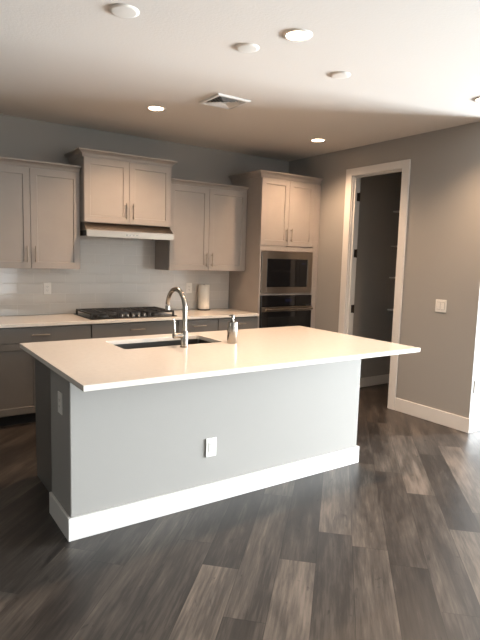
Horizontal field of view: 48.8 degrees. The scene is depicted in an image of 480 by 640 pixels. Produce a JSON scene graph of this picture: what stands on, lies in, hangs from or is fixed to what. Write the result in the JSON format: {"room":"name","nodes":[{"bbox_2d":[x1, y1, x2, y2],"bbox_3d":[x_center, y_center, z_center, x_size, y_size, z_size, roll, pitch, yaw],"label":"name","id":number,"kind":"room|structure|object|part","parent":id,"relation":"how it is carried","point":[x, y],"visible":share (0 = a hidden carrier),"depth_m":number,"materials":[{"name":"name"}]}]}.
{"room":"kitchen","nodes":[
{"label":"kitchen","id":0,"kind":"room"},
{"bbox_2d":[0,114,288,315],"bbox_3d":[-4.324,-0.408,3.626,14.440,2.760,0.120,-3,8,-34],"label":"wall","id":1,"kind":"structure","parent":0,"point":[21,138],"depth_m":5.48,"materials":[{"name":"grey paint"}]},
{"bbox_2d":[0,156,80,268],"bbox_3d":[-1.982,-0.954,4.844,0.949,0.954,0.378,-3,8,-34],"label":"upper cabinet","id":2,"kind":"object","parent":1,"relation":"attached to","point":[40,201],"visible":1,"depth_m":4.77,"materials":[{"name":"beige paint"}]},
{"bbox_3d":[-2.066,-0.899,4.618,0.444,0.887,0.019,-3,8,-34],"label":"door","id":3,"kind":"part","parent":2,"relation":"part of","materials":[{"name":"beige paint"}]},
{"bbox_3d":[-1.844,-0.594,4.778,0.011,0.148,0.035,-3,8,-34],"label":"handle","id":4,"kind":"part","parent":2,"relation":"part of","materials":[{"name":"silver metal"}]},
{"bbox_3d":[-1.971,-1.399,4.795,0.949,0.058,0.373,-3,8,-34],"label":"crown moulding","id":5,"kind":"part","parent":2,"relation":"part of","materials":[{"name":"beige paint"}]},
{"bbox_3d":[-1.696,-0.918,4.869,0.444,0.887,0.019,-3,8,-34],"label":"door","id":6,"kind":"part","parent":2,"relation":"part of","materials":[{"name":"beige paint"}]},
{"bbox_2d":[43,282,50,293],"bbox_3d":[-1.899,-0.312,5.215,0.074,0.118,0.008,-3,8,-34],"label":"outlet","id":7,"kind":"object","parent":1,"relation":"attached to","point":[46,285],"visible":1,"depth_m":5.21,"materials":[{"name":"white plastic"}]},
{"bbox_2d":[0,236,228,315],"bbox_3d":[-1.798,-0.483,5.271,4.028,0.848,0.008,-3,8,-34],"label":"backsplash","id":8,"kind":"structure","parent":1,"relation":"attached to","point":[113,272],"depth_m":5.55,"materials":[{"name":"white tile"}]},
{"bbox_2d":[64,147,177,226],"bbox_3d":[-1.181,-1.283,5.295,1.005,0.661,0.466,-3,8,-34],"label":"upper cabinet","id":9,"kind":"object","parent":1,"relation":"attached to","point":[122,191],"visible":0.96,"depth_m":5.10,"materials":[{"name":"beige paint"}]},
{"bbox_3d":[-1.263,-1.220,5.018,0.440,0.588,0.019,-3,8,-34],"label":"door","id":10,"kind":"part","parent":9,"relation":"part of","materials":[{"name":"beige paint"}]},
{"bbox_3d":[-1.173,-1.580,5.262,1.005,0.064,0.463,-3,8,-34],"label":"crown moulding","id":11,"kind":"part","parent":9,"relation":"part of","materials":[{"name":"beige paint"}]},
{"bbox_3d":[-0.893,-1.238,5.269,0.450,0.588,0.019,-3,8,-34],"label":"door","id":12,"kind":"part","parent":9,"relation":"part of","materials":[{"name":"beige paint"}]},
{"bbox_2d":[80,222,173,239],"bbox_3d":[-1.183,-0.885,5.330,0.894,0.133,0.494,-3,8,-34],"label":"range hood","id":13,"kind":"object","parent":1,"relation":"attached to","point":[86,228],"visible":0.91,"depth_m":5.12,"materials":[{"name":"silver metal"}]},
{"bbox_2d":[186,283,191,292],"bbox_3d":[-0.588,-0.369,6.106,0.074,0.118,0.008,-3,8,-34],"label":"outlet","id":14,"kind":"object","parent":1,"relation":"attached to","point":[188,285],"visible":1,"depth_m":6.10,"materials":[{"name":"white plastic"}]},
{"bbox_2d":[155,178,248,270],"bbox_3d":[-0.416,-1.030,5.908,0.978,0.948,0.378,-3,8,-34],"label":"upper cabinet","id":15,"kind":"object","parent":1,"relation":"attached to","point":[208,227],"visible":0.93,"depth_m":5.76,"materials":[{"name":"beige paint"}]},
{"bbox_3d":[-0.541,-0.976,5.654,0.474,0.887,0.019,-3,8,-34],"label":"door","id":16,"kind":"part","parent":15,"relation":"part of","materials":[{"name":"beige paint"}]},
{"bbox_3d":[-0.316,-1.457,5.728,0.978,0.052,0.045,-3,8,-34],"label":"crown moulding","id":17,"kind":"part","parent":15,"relation":"part of","materials":[{"name":"beige paint"}]},
{"bbox_3d":[-0.139,-0.997,5.927,0.492,0.887,0.019,-3,8,-34],"label":"door","id":18,"kind":"part","parent":15,"relation":"part of","materials":[{"name":"beige paint"}]},
{"bbox_2d":[0,383,479,639],"bbox_3d":[1.085,1.395,1.408,20.700,0.001,10.200,-3,8,-34],"label":"floor","id":19,"kind":"structure","parent":0,"point":[385,545],"depth_m":2.70,"materials":[{"name":"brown wood"}]},
{"bbox_2d":[0,324,90,426],"bbox_3d":[-1.921,0.458,4.906,0.904,0.880,0.660,-3,8,-34],"label":"base cabinet","id":20,"kind":"object","parent":19,"relation":"on","point":[17,366],"visible":0.34,"depth_m":4.58,"materials":[{"name":"grey paint"}]},
{"bbox_3d":[-1.948,0.514,4.549,0.448,0.621,0.020,-3,8,-34],"label":"door","id":21,"kind":"part","parent":20,"relation":"part of","materials":[{"name":"grey paint"}]},
{"bbox_3d":[-1.751,0.128,4.631,0.898,0.126,0.020,-3,8,-34],"label":"drawer","id":22,"kind":"part","parent":20,"relation":"part of","materials":[{"name":"grey paint"}]},
{"bbox_2d":[90,320,177,338],"bbox_3d":[-1.176,0.421,5.413,0.892,0.880,0.660,-3,8,-34],"label":"drawer","id":23,"kind":"object","parent":19,"relation":"on","point":[123,329],"visible":0.25,"depth_m":5.10,"materials":[{"name":"grey paint"}]},
{"bbox_2d":[177,318,217,332],"bbox_3d":[-0.607,0.392,5.799,0.476,0.880,0.660,-3,8,-34],"label":"drawer","id":24,"kind":"object","parent":19,"relation":"on","point":[209,324],"visible":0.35,"depth_m":5.53,"materials":[{"name":"grey paint"}]},
{"bbox_2d":[35,358,360,541],"bbox_3d":[-0.278,0.634,3.783,2.190,0.884,1.028,-3,8,-34],"label":"kitchen island","id":25,"kind":"object","parent":19,"relation":"on","point":[114,458],"visible":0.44,"depth_m":3.20,"materials":[{"name":"grey paint"}]},
{"bbox_3d":[-1.220,0.567,3.700,0.399,0.760,0.020,-3,8,-34],"label":"door","id":26,"kind":"part","parent":25,"relation":"part of","materials":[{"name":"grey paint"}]},
{"bbox_2d":[58,391,62,414],"bbox_3d":[-0.975,0.449,2.865,0.008,0.118,0.074,-3,8,-34],"label":"outlet","id":27,"kind":"object","parent":25,"relation":"attached to","point":[60,401],"visible":1,"depth_m":2.85,"materials":[{"name":"white plastic"}]},
{"bbox_3d":[-0.107,1.046,3.562,2.190,0.128,0.381,-3,8,-34],"label":"baseboard","id":28,"kind":"part","parent":25,"relation":"part of","materials":[{"name":"white paint"}]},
{"bbox_2d":[206,437,216,456],"bbox_3d":[-0.178,0.784,3.260,0.074,0.118,0.008,-3,8,-34],"label":"outlet","id":29,"kind":"object","parent":25,"relation":"attached to","point":[210,442],"visible":1,"depth_m":3.26,"materials":[{"name":"white plastic"}]},
{"bbox_2d":[20,326,419,391],"bbox_3d":[-0.084,0.192,3.671,2.448,0.030,1.328,-3,8,-34],"label":"island countertop","id":30,"kind":"structure","parent":25,"relation":"on","point":[97,363],"depth_m":3.32,"materials":[{"name":"white stone"}]},
{"bbox_2d":[115,339,211,348],"bbox_3d":[-0.538,0.285,3.785,0.806,0.204,0.418,-3,8,-34],"label":"sink","id":31,"kind":"object","parent":30,"relation":"in","point":[190,341],"visible":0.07,"depth_m":3.95,"materials":[{"name":"grey metal"}]},
{"bbox_2d":[165,287,188,347],"bbox_3d":[-0.461,-0.027,3.616,0.115,0.397,0.302,-3,8,-34],"label":"faucet","id":32,"kind":"object","parent":30,"relation":"on","point":[183,334],"visible":1,"depth_m":3.53,"materials":[{"name":"silver metal"}]},
{"bbox_3d":[-0.439,-0.085,3.630,0.031,0.283,0.286,-3,8,-34],"label":"spout","id":33,"kind":"part","parent":32,"relation":"part of","materials":[{"name":"silver metal"}]},
{"bbox_2d":[227,315,237,343],"bbox_3d":[-0.053,0.063,3.779,0.075,0.204,0.079,3,7,11],"label":"soap dispenser","id":34,"kind":"object","parent":30,"relation":"on","point":[232,326],"visible":1,"depth_m":3.75,"materials":[{"name":"silver metal"}]},
{"bbox_2d":[217,316,257,330],"bbox_3d":[-0.190,0.371,6.082,0.524,0.880,0.660,-3,8,-34],"label":"drawer","id":35,"kind":"object","parent":19,"relation":"on","point":[251,322],"visible":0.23,"depth_m":5.82,"materials":[{"name":"grey paint"}]},
{"bbox_2d":[228,169,322,327],"bbox_3d":[0.388,-0.451,6.374,0.915,2.478,0.648,-3,8,-34],"label":"tall cabinet","id":36,"kind":"object","parent":19,"relation":"on","point":[283,215],"visible":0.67,"depth_m":6.04,"materials":[{"name":"beige paint"}]},
{"bbox_3d":[0.391,-1.203,5.935,0.390,0.730,0.020,-3,8,-34],"label":"door","id":37,"kind":"part","parent":36,"relation":"part of","materials":[{"name":"beige paint"}]},
{"bbox_3d":[0.420,-1.649,6.239,0.915,0.066,0.639,-3,8,-34],"label":"crown moulding","id":38,"kind":"part","parent":36,"relation":"part of","materials":[{"name":"beige paint"}]},
{"bbox_2d":[259,295,312,327],"bbox_3d":[0.395,0.030,6.383,0.746,0.693,0.648,-3,8,-34],"label":"wall oven","id":39,"kind":"object","parent":36,"relation":"in","point":[275,310],"visible":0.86,"depth_m":6.13,"materials":[{"name":"black glass"}]},
{"bbox_3d":[0.534,0.121,6.185,0.746,0.566,0.028,-3,8,-34],"label":"door","id":40,"kind":"part","parent":39,"relation":"part of","materials":[{"name":"black glass"}]},
{"bbox_3d":[0.542,-0.226,6.147,0.746,0.122,0.020,-3,8,-34],"label":"control panel","id":41,"kind":"part","parent":39,"relation":"part of","materials":[{"name":"black glass"}]},
{"bbox_3d":[0.567,-0.127,6.118,0.690,0.025,0.056,-3,8,-34],"label":"handle","id":42,"kind":"part","parent":39,"relation":"part of","materials":[{"name":"silver metal"}]},
{"bbox_2d":[260,251,312,293],"bbox_3d":[0.403,-0.578,6.326,0.746,0.476,0.534,-3,8,-34],"label":"microwave","id":43,"kind":"object","parent":36,"relation":"in","point":[281,272],"visible":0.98,"depth_m":6.10,"materials":[{"name":"silver metal"}]},
{"bbox_3d":[0.492,-0.540,6.089,0.478,0.317,0.030,-3,8,-34],"label":"door","id":44,"kind":"part","parent":43,"relation":"part of","materials":[{"name":"black glass"}]},
{"bbox_3d":[0.739,-0.552,6.257,0.116,0.317,0.030,-3,8,-34],"label":"control panel","id":45,"kind":"part","parent":43,"relation":"part of","materials":[{"name":"black glass"}]},
{"bbox_3d":[0.564,-0.432,6.160,0.867,2.300,0.018,-3,8,-34],"label":"frame","id":46,"kind":"part","parent":36,"relation":"part of","materials":[{"name":"beige paint"}]},
{"bbox_3d":[0.711,-1.220,6.152,0.378,0.730,0.020,-3,8,-34],"label":"door","id":47,"kind":"part","parent":36,"relation":"part of","materials":[{"name":"beige paint"}]},
{"bbox_3d":[-2.675,0.496,4.394,0.912,0.880,0.660,-3,8,-34],"label":"base cabinet","id":48,"kind":"object","parent":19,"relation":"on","visible":0},
{"bbox_2d":[0,308,258,327],"bbox_3d":[-1.513,-0.016,5.134,3.748,0.030,0.640,-3,8,-34],"label":"countertop","id":49,"kind":"structure","parent":48,"relation":"on","point":[48,319],"depth_m":5.05,"materials":[{"name":"white stone"}]},
{"bbox_2d":[74,306,176,319],"bbox_3d":[-1.157,-0.076,5.356,0.900,0.057,0.520,-3,8,-34],"label":"gas cooktop","id":50,"kind":"object","parent":49,"relation":"in","point":[121,312],"visible":1,"depth_m":5.26,"materials":[{"name":"black metal"}]},
{"bbox_3d":[-1.158,-0.052,5.359,0.900,0.010,0.520,-3,8,-34],"label":"plate","id":51,"kind":"part","parent":50,"relation":"part of","materials":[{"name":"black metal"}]},
{"bbox_2d":[197,284,209,309],"bbox_3d":[-0.420,-0.265,6.139,0.156,0.295,0.156,-3,8,-34],"label":"paper towel holder","id":52,"kind":"object","parent":49,"relation":"on","point":[203,290],"visible":1,"depth_m":6.09,"materials":[{"name":"white paper"}]},
{"bbox_2d":[0,0,479,160],"bbox_3d":[1.164,-1.391,1.083,20.740,0.109,10.240,-3,8,-34],"label":"ceiling","id":53,"kind":"structure","parent":0,"point":[413,66],"depth_m":3.50,"materials":[{"name":"white paint"}]},
{"bbox_2d":[146,105,165,110],"bbox_3d":[-0.710,-1.790,4.477,0.168,0.006,0.168,-3,8,-34],"label":"recessed light","id":54,"kind":"object","parent":53,"relation":"in","point":[150,107],"visible":1,"depth_m":4.47,"materials":[{"name":"white plastic"}]},
{"bbox_2d":[199,93,250,109],"bbox_3d":[-0.124,-1.741,4.228,0.304,0.013,0.304,-3,8,-34],"label":"ceiling vent","id":55,"kind":"object","parent":53,"relation":"in","point":[219,100],"visible":1,"depth_m":4.22,"materials":[{"name":"white metal"}]},
{"bbox_2d":[282,29,312,41],"bbox_3d":[0.320,-1.583,2.945,0.168,0.006,0.168,-3,8,-34],"label":"recessed light","id":56,"kind":"object","parent":53,"relation":"in","point":[294,35],"visible":1,"depth_m":2.94,"materials":[{"name":"white plastic"}]},
{"bbox_2d":[310,138,325,141],"bbox_3d":[0.810,-1.865,5.491,0.168,0.006,0.168,-3,8,-34],"label":"recessed light","id":57,"kind":"object","parent":53,"relation":"in","point":[314,139],"visible":1,"depth_m":5.48,"materials":[{"name":"white plastic"}]},
{"bbox_2d":[473,97,479,102],"bbox_3d":[1.844,-1.659,3.978,0.168,0.006,0.168,-3,8,-34],"label":"recessed light","id":58,"kind":"object","parent":53,"relation":"in","point":[477,99],"visible":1,"depth_m":3.99,"materials":[{"name":"white plastic"}]},
{"bbox_2d":[353,172,401,377],"bbox_3d":[1.677,-0.567,6.465,1.079,2.760,0.100,-3,8,-34],"label":"wall","id":59,"kind":"structure","parent":0,"point":[378,226],"depth_m":6.37,"materials":[{"name":"grey paint"}]},
{"bbox_2d":[359,374,388,387],"bbox_3d":[1.669,0.753,6.569,1.065,0.115,0.016,-3,8,-34],"label":"baseboard","id":60,"kind":"structure","parent":59,"relation":"attached to","point":[380,379],"depth_m":6.55,"materials":[{"name":"white paint"}]},
{"bbox_2d":[289,121,479,417],"bbox_3d":[1.400,-0.498,5.808,0.120,2.760,2.721,-3,8,-34],"label":"wall","id":61,"kind":"structure","parent":0,"point":[442,262],"depth_m":5.06,"materials":[{"name":"grey paint"}]},
{"bbox_2d":[338,159,410,409],"bbox_3d":[1.448,-0.374,5.730,0.141,2.534,0.860,-3,8,-34],"label":"door frame","id":62,"kind":"structure","parent":61,"relation":"in","point":[353,176],"depth_m":5.79,"materials":[{"name":"white paint"}]},
{"bbox_2d":[394,398,469,432],"bbox_3d":[1.844,0.915,5.138,0.016,0.135,0.841,-3,8,-34],"label":"baseboard","id":63,"kind":"structure","parent":61,"relation":"attached to","point":[457,422],"depth_m":5.10,"materials":[{"name":"white paint"}]},
{"bbox_2d":[435,299,446,312],"bbox_3d":[1.894,-0.133,4.992,0.010,0.118,0.117,-3,8,-34],"label":"light switch","id":64,"kind":"object","parent":61,"relation":"attached to","point":[440,306],"visible":1,"depth_m":4.99,"materials":[{"name":"white plastic"}]},
{"bbox_2d":[477,386,479,415],"bbox_3d":[5.231,-0.509,6.848,7.380,2.760,0.120,-3,8,-34],"label":"wall","id":65,"kind":"structure","parent":0,"point":[478,407],"depth_m":4.87,"materials":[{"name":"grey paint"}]},
{"bbox_2d":[469,416,479,432],"bbox_3d":[5.174,0.805,6.904,7.480,0.135,0.016,-3,8,-34],"label":"baseboard","id":66,"kind":"structure","parent":65,"relation":"attached to","point":[475,421],"depth_m":4.84,"materials":[{"name":"white paint"}]},
{"bbox_2d":[474,380,479,392],"bbox_3d":[2.155,0.607,4.810,0.074,0.118,0.008,-3,8,-34],"label":"outlet","id":67,"kind":"object","parent":65,"relation":"attached to","point":[477,382],"visible":1,"depth_m":4.80,"materials":[{"name":"white plastic"}]}
]}

